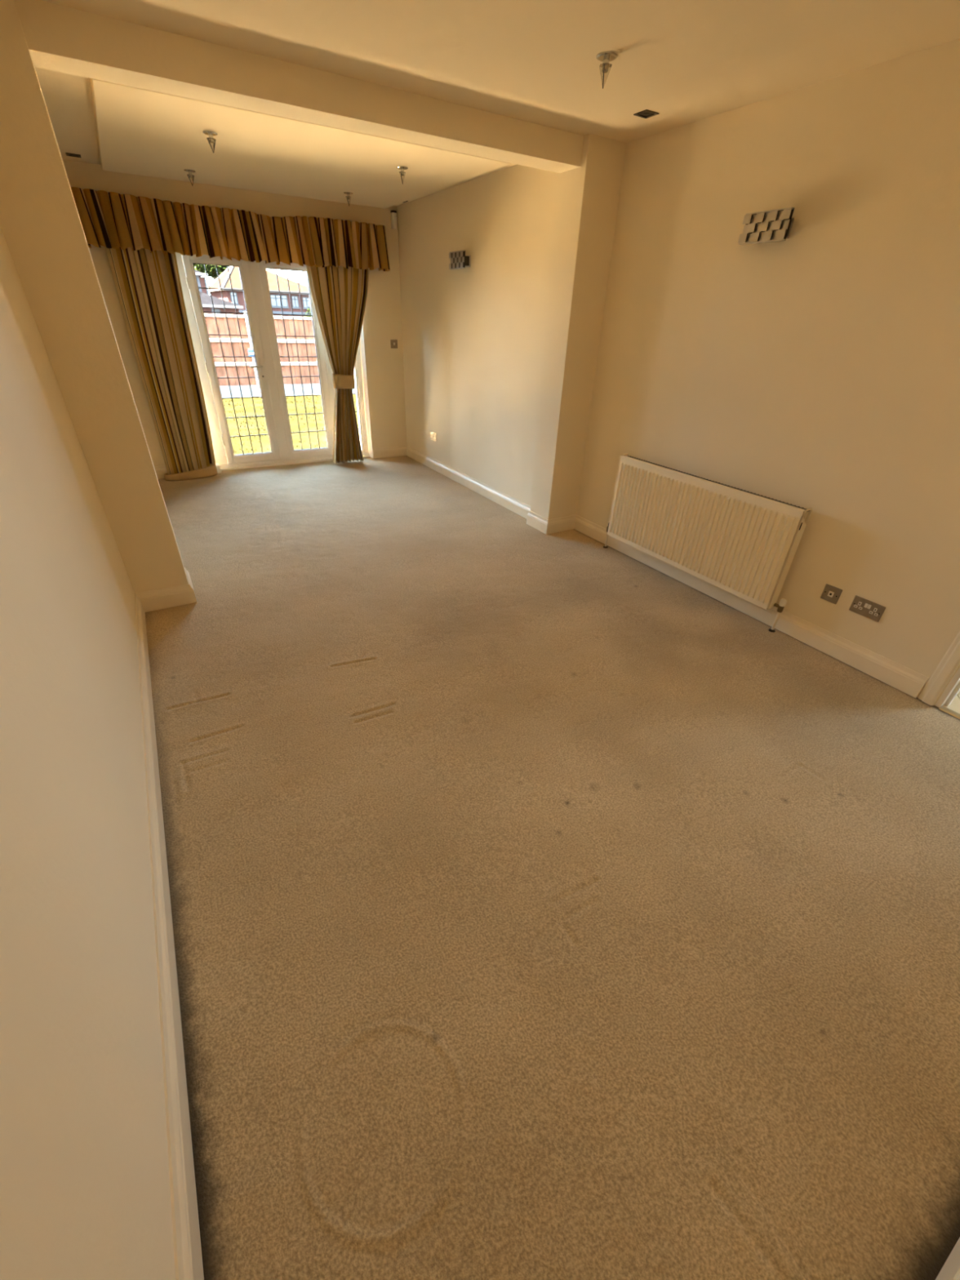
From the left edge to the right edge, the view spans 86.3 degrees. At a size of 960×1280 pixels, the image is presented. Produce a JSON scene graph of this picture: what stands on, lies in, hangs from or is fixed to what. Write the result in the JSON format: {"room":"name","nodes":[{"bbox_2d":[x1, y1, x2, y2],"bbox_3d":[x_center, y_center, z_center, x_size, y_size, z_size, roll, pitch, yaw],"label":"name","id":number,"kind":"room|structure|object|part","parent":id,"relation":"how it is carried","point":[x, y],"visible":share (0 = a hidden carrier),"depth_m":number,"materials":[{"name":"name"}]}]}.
{"room":"empty living room","nodes":[
{"label":"empty living room","id":0,"kind":"room"},
{"bbox_2d":[0,226,175,1279],"bbox_3d":[-1.766,-0.991,2.032,0.480,2.474,6.928,-16,37,-26],"label":"wall","id":1,"kind":"structure","parent":0,"point":[85,1191],"depth_m":0.95,"materials":[{"name":"beige paint"}]},
{"bbox_2d":[134,593,204,1279],"bbox_3d":[-1.061,0.628,1.681,0.017,0.119,3.573,-16,37,-26],"label":"baseboard","id":2,"kind":"structure","parent":1,"relation":"attached to","point":[188,1256],"depth_m":1.21,"materials":[{"name":"beige paint"}]},
{"bbox_2d":[164,463,217,480],"bbox_3d":[-3.014,-1.749,5.333,0.502,0.126,0.174,-16,37,-26],"label":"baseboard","id":3,"kind":"structure","parent":0,"point":[211,470],"depth_m":5.29,"materials":[{"name":"paint"}]},
{"bbox_2d":[62,159,406,466],"bbox_3d":[-2.238,-3.086,5.325,3.646,2.474,0.270,-16,37,-26],"label":"wall","id":4,"kind":"structure","parent":0,"point":[382,320],"depth_m":5.01,"materials":[{"name":"beige paint"}]},
{"bbox_2d":[154,466,167,479],"bbox_3d":[-3.221,-1.746,5.311,0.317,0.119,0.017,-16,37,-26],"label":"baseboard","id":5,"kind":"structure","parent":4,"relation":"attached to","point":[161,471],"depth_m":5.27,"materials":[{"name":"beige paint"}]},
{"bbox_2d":[71,186,390,271],"bbox_3d":[-2.089,-3.696,4.689,2.662,0.394,0.218,-16,37,-26],"label":"valance","id":6,"kind":"object","parent":4,"relation":"attached to","point":[110,220],"visible":0.99,"depth_m":4.54,"materials":[{"name":"fabric"}]},
{"bbox_2d":[106,247,216,474],"bbox_3d":[-2.941,-2.591,4.864,0.548,1.997,0.121,-16,37,-26],"label":"curtain","id":7,"kind":"object","parent":6,"relation":"hanging from","point":[148,285],"visible":0.94,"depth_m":4.80,"materials":[{"name":"fabric"}]},
{"bbox_2d":[306,265,369,463],"bbox_3d":[-1.429,-3.010,5.628,0.685,2.004,0.158,-16,37,-26],"label":"curtain","id":8,"kind":"object","parent":6,"relation":"hanging from","point":[340,295],"visible":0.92,"depth_m":5.44,"materials":[{"name":"fabric"}]},
{"bbox_2d":[332,373,355,389],"bbox_3d":[-1.508,-2.868,5.666,0.250,0.151,0.162,-16,37,-26],"label":"tieback","id":9,"kind":"object","parent":8,"relation":"attached to","point":[340,381],"visible":0.96,"depth_m":5.61,"materials":[{"name":"fabric"}]},
{"bbox_2d":[181,254,280,463],"bbox_3d":[-2.518,-2.819,5.284,0.575,1.892,0.129,-16,37,-26],"label":"door","id":10,"kind":"structure","parent":4,"relation":"in","point":[188,261],"depth_m":5.23,"materials":[{"name":"white plastic"}]},
{"bbox_3d":[-2.500,-3.604,4.822,0.441,0.071,0.068,-16,37,-26],"label":"rail","id":11,"kind":"part","parent":10,"relation":"part of","materials":[{"name":"white plastic"}]},
{"bbox_3d":[-2.560,-2.061,5.796,0.441,0.061,0.068,-16,37,-26],"label":"rail","id":12,"kind":"part","parent":10,"relation":"part of","materials":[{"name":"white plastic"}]},
{"bbox_3d":[-2.335,-2.851,5.340,0.129,0.023,0.053,-16,37,-26],"label":"lever","id":13,"kind":"part","parent":10,"relation":"part of","materials":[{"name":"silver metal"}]},
{"bbox_3d":[-2.303,-2.856,5.401,0.030,0.210,0.010,-16,37,-26],"label":"handle","id":14,"kind":"part","parent":10,"relation":"part of","materials":[{"name":"white plastic"}]},
{"bbox_2d":[175,252,368,467],"bbox_3d":[-2.254,-2.922,5.453,2.034,2.020,0.086,-16,37,-26],"label":"door frame","id":15,"kind":"structure","parent":4,"relation":"attached to","point":[220,455],"depth_m":5.49,"materials":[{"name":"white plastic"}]},
{"bbox_2d":[247,260,333,459],"bbox_3d":[-2.003,-2.982,5.574,0.660,1.892,0.082,-16,37,-26],"label":"door","id":16,"kind":"structure","parent":4,"relation":"in","point":[257,271],"depth_m":5.51,"materials":[{"name":"white plastic"}]},
{"bbox_3d":[-1.943,-3.765,5.111,0.442,0.071,0.068,-16,37,-26],"label":"rail","id":17,"kind":"part","parent":16,"relation":"part of","materials":[{"name":"white plastic"}]},
{"bbox_3d":[-2.003,-2.221,6.085,0.442,0.061,0.068,-16,37,-26],"label":"rail","id":18,"kind":"part","parent":16,"relation":"part of","materials":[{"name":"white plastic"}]},
{"bbox_2d":[220,454,369,471],"bbox_3d":[-2.256,-2.048,5.941,2.034,0.022,0.038,-16,37,-26],"label":"door sill","id":19,"kind":"structure","parent":4,"relation":"attached to","point":[365,455],"depth_m":5.90,"materials":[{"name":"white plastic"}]},
{"bbox_2d":[352,360,364,452],"bbox_3d":[-1.522,-3.133,5.841,0.220,1.900,0.054,-16,37,-26],"label":"window","id":20,"kind":"structure","parent":4,"relation":"in","point":[357,393],"depth_m":6.10,"materials":[{"name":"glass"}]},
{"bbox_2d":[360,323,373,457],"bbox_3d":[-1.324,-3.135,5.841,0.004,2.026,0.126,-16,37,-26],"label":"trim","id":21,"kind":"structure","parent":4,"relation":"attached to","point":[362,337],"depth_m":5.98,"materials":[{"name":"white paint"}]},
{"bbox_2d":[372,445,406,458],"bbox_3d":[-1.120,-2.352,6.401,0.458,0.119,0.017,-16,37,-26],"label":"baseboard","id":22,"kind":"structure","parent":4,"relation":"attached to","point":[401,451],"depth_m":6.39,"materials":[{"name":"beige paint"}]},
{"bbox_2d":[390,210,397,229],"bbox_3d":[-0.878,-4.313,5.256,0.056,0.148,0.054,-16,37,-26],"label":"sensor","id":23,"kind":"object","parent":4,"relation":"attached to","point":[393,213],"visible":1,"depth_m":5.25,"materials":[{"name":"white plastic"}]},
{"bbox_2d":[390,339,397,348],"bbox_3d":[-0.978,-3.374,5.833,0.082,0.086,0.010,-16,37,-26],"label":"light switch","id":24,"kind":"object","parent":4,"relation":"attached to","point":[393,342],"visible":1,"depth_m":5.83,"materials":[{"name":"metal"}]},
{"bbox_2d":[0,0,626,593],"bbox_3d":[-0.606,-1.658,3.163,3.256,2.474,0.257,-16,37,-26],"label":"wall","id":25,"kind":"structure","parent":0,"point":[41,225],"depth_m":2.45,"materials":[{"name":"beige paint"}]},
{"bbox_2d":[135,567,197,612],"bbox_3d":[-1.918,-0.313,3.119,0.293,0.119,0.291,-16,37,-26],"label":"baseboard","id":26,"kind":"structure","parent":25,"relation":"attached to","point":[166,597],"depth_m":3.02,"materials":[{"name":"beige paint"}]},
{"bbox_2d":[526,510,576,534],"bbox_3d":[0.620,-1.044,4.436,0.316,0.119,0.291,-16,37,-26],"label":"baseboard","id":27,"kind":"structure","parent":25,"relation":"attached to","point":[545,526],"depth_m":4.34,"materials":[{"name":"beige paint"}]},
{"bbox_2d":[396,164,559,506],"bbox_3d":[-0.033,-2.771,4.961,0.335,2.474,2.798,-16,37,-26],"label":"wall","id":28,"kind":"structure","parent":0,"point":[473,337],"depth_m":4.56,"materials":[{"name":"beige paint"}]},
{"bbox_2d":[430,431,436,441],"bbox_3d":[-0.529,-2.306,5.790,0.010,0.086,0.146,-16,37,-26],"label":"double socket","id":29,"kind":"object","parent":28,"relation":"attached to","point":[433,435],"visible":1,"depth_m":5.78,"materials":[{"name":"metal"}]},
{"bbox_2d":[448,249,471,269],"bbox_3d":[-0.166,-3.291,4.438,0.102,0.124,0.250,-16,37,-26],"label":"wall light","id":30,"kind":"object","parent":28,"relation":"attached to","point":[459,260],"visible":1,"depth_m":4.40,"materials":[{"name":"silver metal"}]},
{"bbox_3d":[-0.190,-3.284,4.425,0.004,0.124,0.244,-16,37,-26],"label":"backing plate","id":31,"kind":"part","parent":30,"relation":"part of","materials":[{"name":"silver metal"}]},
{"bbox_3d":[-0.127,-3.298,4.460,0.012,0.080,0.170,-16,37,-26],"label":"wall plate","id":32,"kind":"part","parent":30,"relation":"part of","materials":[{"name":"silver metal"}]},
{"bbox_2d":[406,445,530,518],"bbox_3d":[-0.223,-1.748,5.500,0.017,0.119,2.798,-16,37,-26],"label":"baseboard","id":33,"kind":"structure","parent":28,"relation":"attached to","point":[519,508],"depth_m":5.28,"materials":[{"name":"beige paint"}]},
{"bbox_2d":[35,0,959,205],"bbox_3d":[-0.431,-2.595,2.104,3.676,0.250,7.320,-16,37,-26],"label":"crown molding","id":34,"kind":"structure","parent":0,"point":[68,98],"depth_m":2.26,"materials":[{"name":"beige paint"}]},
{"bbox_2d":[65,152,81,158],"bbox_3d":[-3.064,-3.654,3.857,0.092,0.004,0.092,-16,37,-26],"label":"recessed light","id":35,"kind":"object","parent":34,"relation":"in","point":[67,153],"visible":1,"depth_m":3.86,"materials":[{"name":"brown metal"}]},
{"bbox_2d":[89,78,511,208],"bbox_3d":[-1.367,-3.450,3.692,2.341,0.060,2.259,-16,37,-26],"label":"ceiling panel","id":36,"kind":"object","parent":34,"relation":"attached to","point":[140,131],"visible":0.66,"depth_m":3.39,"materials":[{"name":"beige paint"}]},
{"bbox_2d":[183,168,195,185],"bbox_3d":[-2.212,-3.537,3.920,0.080,0.091,0.080,-16,37,-26],"label":"light","id":37,"kind":"object","parent":36,"relation":"attached to","point":[188,171],"visible":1,"depth_m":3.90,"materials":[{"name":"silver glass"}]},
{"bbox_3d":[-2.211,-3.555,3.909,0.025,0.039,0.025,-16,37,-26],"label":"stem","id":38,"kind":"part","parent":37,"relation":"part of","materials":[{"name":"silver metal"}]},
{"bbox_2d":[202,130,217,153],"bbox_3d":[-1.603,-2.971,3.060,0.080,0.091,0.080,-16,37,-26],"label":"light","id":39,"kind":"object","parent":36,"relation":"attached to","point":[211,134],"visible":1,"depth_m":3.04,"materials":[{"name":"silver glass"}]},
{"bbox_3d":[-1.602,-2.989,3.049,0.025,0.039,0.025,-16,37,-26],"label":"stem","id":40,"kind":"part","parent":39,"relation":"part of","materials":[{"name":"silver metal"}]},
{"bbox_2d":[343,191,352,206],"bbox_3d":[-1.141,-3.832,4.452,0.080,0.091,0.080,-16,37,-26],"label":"light","id":41,"kind":"object","parent":36,"relation":"attached to","point":[348,193],"visible":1,"depth_m":4.43,"materials":[{"name":"silver glass"}]},
{"bbox_2d":[396,165,408,184],"bbox_3d":[-0.548,-3.283,3.620,0.080,0.091,0.080,-16,37,-26],"label":"light","id":42,"kind":"object","parent":36,"relation":"attached to","point":[402,168],"visible":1,"depth_m":3.60,"materials":[{"name":"silver glass"}]},
{"bbox_3d":[-0.547,-3.301,3.609,0.025,0.039,0.025,-16,37,-26],"label":"stem","id":43,"kind":"part","parent":42,"relation":"part of","materials":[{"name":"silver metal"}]},
{"bbox_2d":[173,0,927,119],"bbox_3d":[0.391,-1.768,1.134,2.215,0.060,2.705,-16,37,-26],"label":"ceiling panel","id":44,"kind":"object","parent":34,"relation":"attached to","point":[544,51],"visible":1,"depth_m":1.84,"materials":[{"name":"beige paint"}]},
{"bbox_2d":[595,51,617,88],"bbox_3d":[0.489,-2.226,2.007,0.080,0.091,0.080,-16,37,-26],"label":"light","id":45,"kind":"object","parent":44,"relation":"attached to","point":[605,57],"visible":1,"depth_m":1.98,"materials":[{"name":"silver metal"}]},
{"bbox_3d":[0.490,-2.243,1.996,0.025,0.039,0.025,-16,37,-26],"label":"stem","id":46,"kind":"part","parent":45,"relation":"part of","materials":[{"name":"silver metal"}]},
{"bbox_2d":[633,109,658,118],"bbox_3d":[0.874,-2.763,2.688,0.092,0.004,0.092,-16,37,-26],"label":"recessed light","id":47,"kind":"object","parent":34,"relation":"in","point":[646,113],"visible":1,"depth_m":2.68,"materials":[{"name":"brown metal"}]},
{"bbox_2d":[145,455,959,1279],"bbox_3d":[0.746,-0.406,3.634,5.420,0.104,8.050,-16,37,-26],"label":"floor","id":48,"kind":"structure","parent":0,"point":[544,906],"depth_m":1.57,"materials":[{"name":"beige carpet"}]},
{"bbox_2d":[215,463,221,473],"bbox_3d":[-2.836,-1.856,5.538,0.046,0.088,0.083,-16,37,-26],"label":"wedge","id":49,"kind":"object","parent":48,"relation":"on","point":[218,467],"visible":0.69,"depth_m":5.51,"materials":[{"name":"white plastic"}]},
{"bbox_2d":[576,38,959,706],"bbox_3d":[1.827,-1.159,2.521,0.110,2.474,4.130,-16,37,-26],"label":"wall","id":50,"kind":"structure","parent":0,"point":[817,368],"depth_m":2.55,"materials":[{"name":"beige paint"}]},
{"bbox_2d":[603,453,812,632],"bbox_3d":[1.376,-0.705,3.370,0.133,0.733,1.484,-16,37,-26],"label":"radiator","id":51,"kind":"object","parent":50,"relation":"attached to","point":[744,544],"visible":1,"depth_m":3.17,"materials":[{"name":"metal"}]},
{"bbox_2d":[631,456,809,511],"bbox_3d":[1.382,-0.994,3.177,0.060,0.005,1.339,-16,37,-26],"label":"grille","id":52,"kind":"object","parent":51,"relation":"attached to","point":[753,497],"depth_m":3.05,"materials":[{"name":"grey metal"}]},
{"bbox_3d":[1.714,-0.424,2.849,0.058,0.553,0.010,-16,37,-26],"label":"panel","id":53,"kind":"part","parent":51,"relation":"part of","materials":[{"name":"metal"}]},
{"bbox_3d":[1.389,-0.759,3.337,0.010,0.566,1.327,-16,37,-26],"label":"panel","id":54,"kind":"part","parent":51,"relation":"part of","materials":[{"name":"metal"}]},
{"bbox_2d":[573,515,928,697],"bbox_3d":[1.489,-0.393,3.457,0.017,0.119,2.652,-16,37,-26],"label":"baseboard","id":55,"kind":"structure","parent":50,"relation":"attached to","point":[901,677],"depth_m":2.96,"materials":[{"name":"beige paint"}]},
{"bbox_2d":[737,207,794,244],"bbox_3d":[1.438,-2.047,2.540,0.102,0.124,0.250,-16,37,-26],"label":"wall light","id":56,"kind":"object","parent":50,"relation":"attached to","point":[771,225],"visible":1,"depth_m":2.51,"materials":[{"name":"silver metal"}]},
{"bbox_3d":[1.405,-1.988,2.555,0.022,0.006,0.244,-16,37,-26],"label":"edge rail","id":57,"kind":"part","parent":56,"relation":"part of","materials":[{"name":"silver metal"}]},
{"bbox_3d":[1.409,-2.088,2.492,0.022,0.006,0.244,-16,37,-26],"label":"edge rail","id":58,"kind":"part","parent":56,"relation":"part of","materials":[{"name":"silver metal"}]},
{"bbox_3d":[1.477,-2.054,2.563,0.012,0.080,0.170,-16,37,-26],"label":"wall plate","id":59,"kind":"part","parent":56,"relation":"part of","materials":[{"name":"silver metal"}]},
{"bbox_2d":[820,583,842,604],"bbox_3d":[1.896,-0.248,2.763,0.008,0.086,0.086,-16,37,-26],"label":"socket","id":60,"kind":"object","parent":50,"relation":"attached to","point":[831,593],"visible":1,"depth_m":2.76,"materials":[{"name":"metal"}]},
{"bbox_2d":[848,595,885,622],"bbox_3d":[1.988,-0.161,2.631,0.010,0.086,0.146,-16,37,-26],"label":"double socket","id":61,"kind":"object","parent":50,"relation":"attached to","point":[873,611],"visible":1,"depth_m":2.63,"materials":[{"name":"metal"}]},
{"bbox_2d":[917,630,959,706],"bbox_3d":[2.216,-0.580,1.951,0.018,2.090,0.067,-16,37,-26],"label":"trim","id":62,"kind":"structure","parent":50,"relation":"attached to","point":[949,663],"depth_m":2.41,"materials":[{"name":"beige paint"}]},
{"bbox_2d":[934,666,959,707],"bbox_3d":[2.297,-0.541,1.959,0.110,2.020,0.036,-16,37,-26],"label":"trim","id":63,"kind":"structure","parent":50,"relation":"attached to","point":[952,690],"depth_m":2.43,"materials":[{"name":"white paint"}]},
{"bbox_2d":[938,705,959,719],"bbox_3d":[2.411,0.494,2.212,0.042,0.009,0.723,-16,37,-26],"label":"threshold","id":64,"kind":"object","parent":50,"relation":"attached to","point":[942,708],"depth_m":2.44,"materials":[{"name":"gold metal"}]},
{"bbox_3d":[1.350,0.160,0.401,3.256,2.474,0.280,-16,37,-26],"label":"wall","id":65,"kind":"structure","parent":0,"visible":0},
{"bbox_2d":[935,1237,959,1279],"bbox_3d":[1.237,1.068,1.125,3.256,0.119,0.017,-16,37,-26],"label":"baseboard","id":66,"kind":"structure","parent":65,"relation":"attached to","point":[950,1270],"depth_m":0.97,"materials":[{"name":"beige paint"}]},
{"label":"outside","id":67,"kind":"structure","parent":0,"visible":0},
{"bbox_3d":[-35.597,-72.148,117.487,240.000,2.180,246.550,-16,37,-26],"label":"ground","id":68,"kind":"structure","parent":67,"visible":0},
{"bbox_2d":[194,269,208,294],"bbox_3d":[-28.205,-31.056,48.328,4.850,6.750,8.400,-16,37,-26],"label":"house","id":69,"kind":"structure","parent":68,"relation":"on","point":[202,282],"depth_m":45.27,"materials":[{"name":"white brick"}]},
{"bbox_2d":[193,263,229,281],"bbox_3d":[-41.110,-54.424,80.097,7.936,11.738,5.401,-16,37,-26],"label":"tree","id":70,"kind":"object","parent":68,"relation":"on","point":[211,271],"visible":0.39,"depth_m":77.26,"materials":[{"name":"green plant"}]},
{"bbox_2d":[199,291,243,315],"bbox_3d":[-21.322,-25.721,41.609,3.250,4.750,6.720,-16,37,-26],"label":"garage","id":71,"kind":"structure","parent":68,"relation":"on","point":[206,299],"depth_m":39.03,"materials":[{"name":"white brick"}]},
{"bbox_3d":[-20.089,-24.433,39.220,0.600,1.600,0.070,-16,37,-26],"label":"door","id":72,"kind":"part","parent":71,"relation":"part of","materials":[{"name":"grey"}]},
{"bbox_2d":[207,266,311,316],"bbox_3d":[-29.511,-46.236,70.352,12.716,9.039,16.101,-16,37,-26],"label":"brick house","id":73,"kind":"structure","parent":68,"relation":"on","point":[235,277],"depth_m":65.37,"materials":[{"name":"brick"}]},
{"bbox_3d":[-30.026,-41.752,62.498,0.560,1.060,0.030,-16,37,-26],"label":"pane","id":74,"kind":"part","parent":73,"relation":"part of","materials":[{"name":"white"}]},
{"bbox_3d":[-25.483,-43.011,64.888,1.890,1.100,0.030,-16,37,-26],"label":"pane","id":75,"kind":"part","parent":73,"relation":"part of","materials":[{"name":"white"}]},
{"bbox_3d":[-23.759,-43.499,65.788,0.620,1.080,0.030,-16,37,-26],"label":"pane","id":76,"kind":"part","parent":73,"relation":"part of","materials":[{"name":"white"}]},
{"bbox_3d":[-22.496,-43.817,66.473,0.840,0.970,0.030,-16,37,-26],"label":"pane","id":77,"kind":"part","parent":73,"relation":"part of","materials":[{"name":"white"}]},
{"bbox_2d":[304,306,311,317],"bbox_3d":[-17.855,-33.124,54.721,1.794,4.320,1.398,-2,32,-7],"label":"bush","id":78,"kind":"object","parent":68,"relation":"on","point":[308,309],"visible":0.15,"depth_m":53.59,"materials":[{"name":"green plant"}]},
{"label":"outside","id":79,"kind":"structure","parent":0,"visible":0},
{"bbox_2d":[222,394,359,454],"bbox_3d":[-3.537,-4.100,9.413,17.000,0.071,5.645,-16,37,-26],"label":"lawn","id":80,"kind":"structure","parent":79,"point":[247,402],"depth_m":8.85,"materials":[{"name":"yellow plant"}]},
{"bbox_2d":[204,311,355,397],"bbox_3d":[-4.866,-6.122,11.076,11.110,1.660,0.105,-16,37,-26],"label":"fence","id":81,"kind":"object","parent":80,"relation":"on","point":[210,318],"visible":0.06,"depth_m":11.15,"materials":[{"name":"wood"}]},
{"bbox_3d":[-5.635,-6.528,10.281,1.700,0.055,0.082,-16,37,-26],"label":"capping rail","id":82,"kind":"part","parent":81,"relation":"part of","materials":[{"name":"white wood"}]},
{"bbox_3d":[-5.638,-6.152,10.495,1.700,0.070,0.043,-16,37,-26],"label":"fence rail","id":83,"kind":"part","parent":81,"relation":"part of","materials":[{"name":"white wood"}]},
{"bbox_3d":[-5.652,-5.780,10.730,1.700,0.070,0.043,-16,37,-26],"label":"fence rail","id":84,"kind":"part","parent":81,"relation":"part of","materials":[{"name":"white wood"}]},
{"bbox_2d":[248,348,253,355],"bbox_3d":[-4.883,-6.151,10.958,0.144,0.165,0.021,-16,37,-26],"label":"sign","id":85,"kind":"object","parent":81,"relation":"attached to","point":[251,353],"visible":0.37,"depth_m":10.94,"materials":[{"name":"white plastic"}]},
{"bbox_3d":[-4.866,-6.122,11.076,0.130,1.660,0.105,-16,37,-26],"label":"post","id":86,"kind":"part","parent":81,"relation":"part of","materials":[{"name":"concrete"}]},
{"bbox_3d":[-4.061,-6.982,11.097,1.700,0.055,0.082,-16,37,-26],"label":"capping rail","id":87,"kind":"part","parent":81,"relation":"part of","materials":[{"name":"white wood"}]},
{"bbox_3d":[-4.064,-6.606,11.312,1.700,0.070,0.043,-16,37,-26],"label":"fence rail","id":88,"kind":"part","parent":81,"relation":"part of","materials":[{"name":"white wood"}]},
{"bbox_3d":[-4.078,-6.234,11.546,1.700,0.070,0.043,-16,37,-26],"label":"fence rail","id":89,"kind":"part","parent":81,"relation":"part of","materials":[{"name":"white wood"}]}
]}

